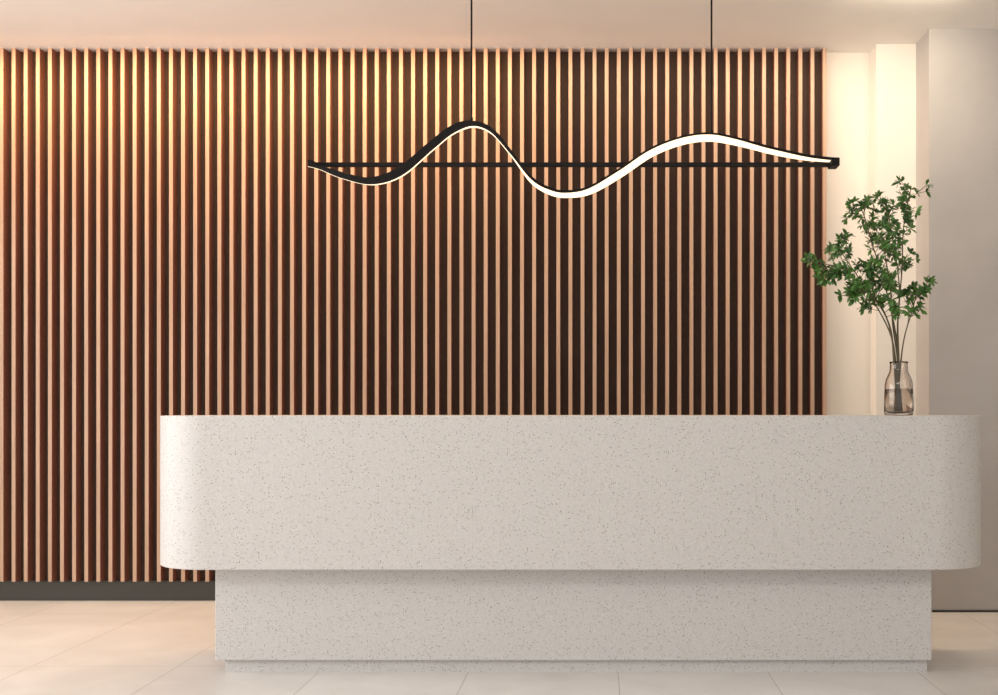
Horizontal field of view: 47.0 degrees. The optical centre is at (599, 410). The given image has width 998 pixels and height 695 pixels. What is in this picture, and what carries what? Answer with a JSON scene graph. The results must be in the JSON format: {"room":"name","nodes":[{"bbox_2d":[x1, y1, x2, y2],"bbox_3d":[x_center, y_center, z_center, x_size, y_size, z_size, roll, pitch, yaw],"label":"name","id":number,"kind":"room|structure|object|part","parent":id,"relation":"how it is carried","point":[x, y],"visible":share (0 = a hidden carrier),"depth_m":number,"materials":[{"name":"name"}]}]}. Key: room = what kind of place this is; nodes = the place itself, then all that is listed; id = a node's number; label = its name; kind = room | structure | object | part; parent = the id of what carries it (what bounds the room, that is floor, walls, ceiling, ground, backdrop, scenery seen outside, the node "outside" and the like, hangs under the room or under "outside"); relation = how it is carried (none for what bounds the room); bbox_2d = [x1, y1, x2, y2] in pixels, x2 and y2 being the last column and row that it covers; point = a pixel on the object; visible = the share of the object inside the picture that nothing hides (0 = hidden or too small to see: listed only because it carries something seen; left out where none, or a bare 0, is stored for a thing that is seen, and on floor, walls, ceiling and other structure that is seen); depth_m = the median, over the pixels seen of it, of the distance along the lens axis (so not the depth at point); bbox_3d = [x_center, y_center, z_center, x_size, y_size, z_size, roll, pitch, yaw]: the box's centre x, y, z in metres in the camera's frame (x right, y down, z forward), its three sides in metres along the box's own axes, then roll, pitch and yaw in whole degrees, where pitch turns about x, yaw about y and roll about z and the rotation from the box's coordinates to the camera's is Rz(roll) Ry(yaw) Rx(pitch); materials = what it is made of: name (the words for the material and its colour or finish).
{"room":"lobby","nodes":[
{"label":"lobby","id":0,"kind":"room"},
{"bbox_2d":[0,580,214,600],"bbox_3d":[-1.768,1.089,6.933,6.264,0.122,0.035,0,0,0],"label":"baseboard","id":1,"kind":"structure","parent":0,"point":[20,590],"depth_m":6.92,"materials":[{"name":"grey metal"}]},
{"bbox_2d":[0,0,997,52],"bbox_3d":[0.150,-2.245,2.075,10.500,0.120,10.150,0,0,0],"label":"ceiling","id":2,"kind":"structure","parent":0,"point":[837,26],"depth_m":6.45,"materials":[{"name":"paint"}]},
{"bbox_2d":[308,0,839,197],"bbox_3d":[-0.123,-1.589,5.303,2.464,1.192,0.105,0,0,0],"label":"pendant light","id":3,"kind":"object","parent":2,"relation":"hanging from","point":[403,168],"visible":1,"depth_m":5.30,"materials":[{"name":"black metal"}]},
{"bbox_2d":[0,601,997,694],"bbox_3d":[0.150,1.200,2.075,10.500,0.100,10.150,0,0,0],"label":"floor","id":4,"kind":"structure","parent":0,"point":[47,647],"depth_m":5.00,"materials":[{"name":"tile"}]},
{"bbox_2d":[160,415,980,671],"bbox_3d":[-0.130,0.585,5.250,3.653,1.130,0.800,0,0,0],"label":"reception desk","id":5,"kind":"object","parent":4,"relation":"on","point":[332,543],"visible":1,"depth_m":4.85,"materials":[{"name":"stone"}]},
{"bbox_2d":[160,415,980,569],"bbox_3d":[-0.130,0.348,5.250,3.653,0.657,0.800,0,0,0],"label":"countertop","id":6,"kind":"structure","parent":5,"relation":"on","point":[238,492],"depth_m":4.85,"materials":[{"name":"stone"}]},
{"bbox_2d":[800,176,937,414],"bbox_3d":[1.202,-0.526,5.198,0.605,1.092,0.471,0,0,0],"label":"potted plant","id":7,"kind":"object","parent":5,"relation":"on","point":[898,389],"visible":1,"depth_m":5.14,"materials":[{"name":"green plant"}]},
{"bbox_3d":[1.363,-0.102,5.200,0.132,0.244,0.132,0,0,0],"label":"glass","id":8,"kind":"part","parent":7,"relation":"part of","materials":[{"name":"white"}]},
{"bbox_2d":[826,53,869,414],"bbox_3d":[0.150,-0.517,7.050,10.500,3.335,0.200,0,0,0],"label":"wall","id":9,"kind":"structure","parent":0,"point":[847,74],"depth_m":6.95,"materials":[{"name":"beige paint"}]},
{"bbox_2d":[0,48,825,581],"bbox_3d":[-1.768,-0.579,6.908,6.264,3.213,0.084,0,0,0],"label":"wall panel","id":10,"kind":"object","parent":9,"relation":"attached to","point":[600,56],"depth_m":6.93,"materials":[{"name":"wood"}]},
{"bbox_3d":[-1.746,-0.579,6.901,6.220,3.213,0.069,0,0,0],"label":"slats","id":11,"kind":"part","parent":10,"relation":"part of","materials":[{"name":"brown wood"}]},
{"bbox_2d":[870,44,915,414],"bbox_3d":[1.798,-0.517,6.870,0.305,3.335,0.160,0,0,0],"label":"wall column","id":12,"kind":"structure","parent":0,"point":[892,66],"depth_m":6.79,"materials":[{"name":"beige paint"}]},
{"bbox_2d":[916,29,997,611],"bbox_3d":[3.541,-0.517,6.735,3.318,3.335,0.430,0,0,0],"label":"wall","id":13,"kind":"structure","parent":0,"point":[957,69],"depth_m":6.52,"materials":[{"name":"grey paint"}]},
{"bbox_2d":[932,610,997,611],"bbox_3d":[3.550,1.144,6.516,3.300,0.012,0.008,0,0,0],"label":"baseboard","id":14,"kind":"structure","parent":13,"relation":"attached to","point":[932,610],"depth_m":6.51,"materials":[{"name":"grey"}]}
]}

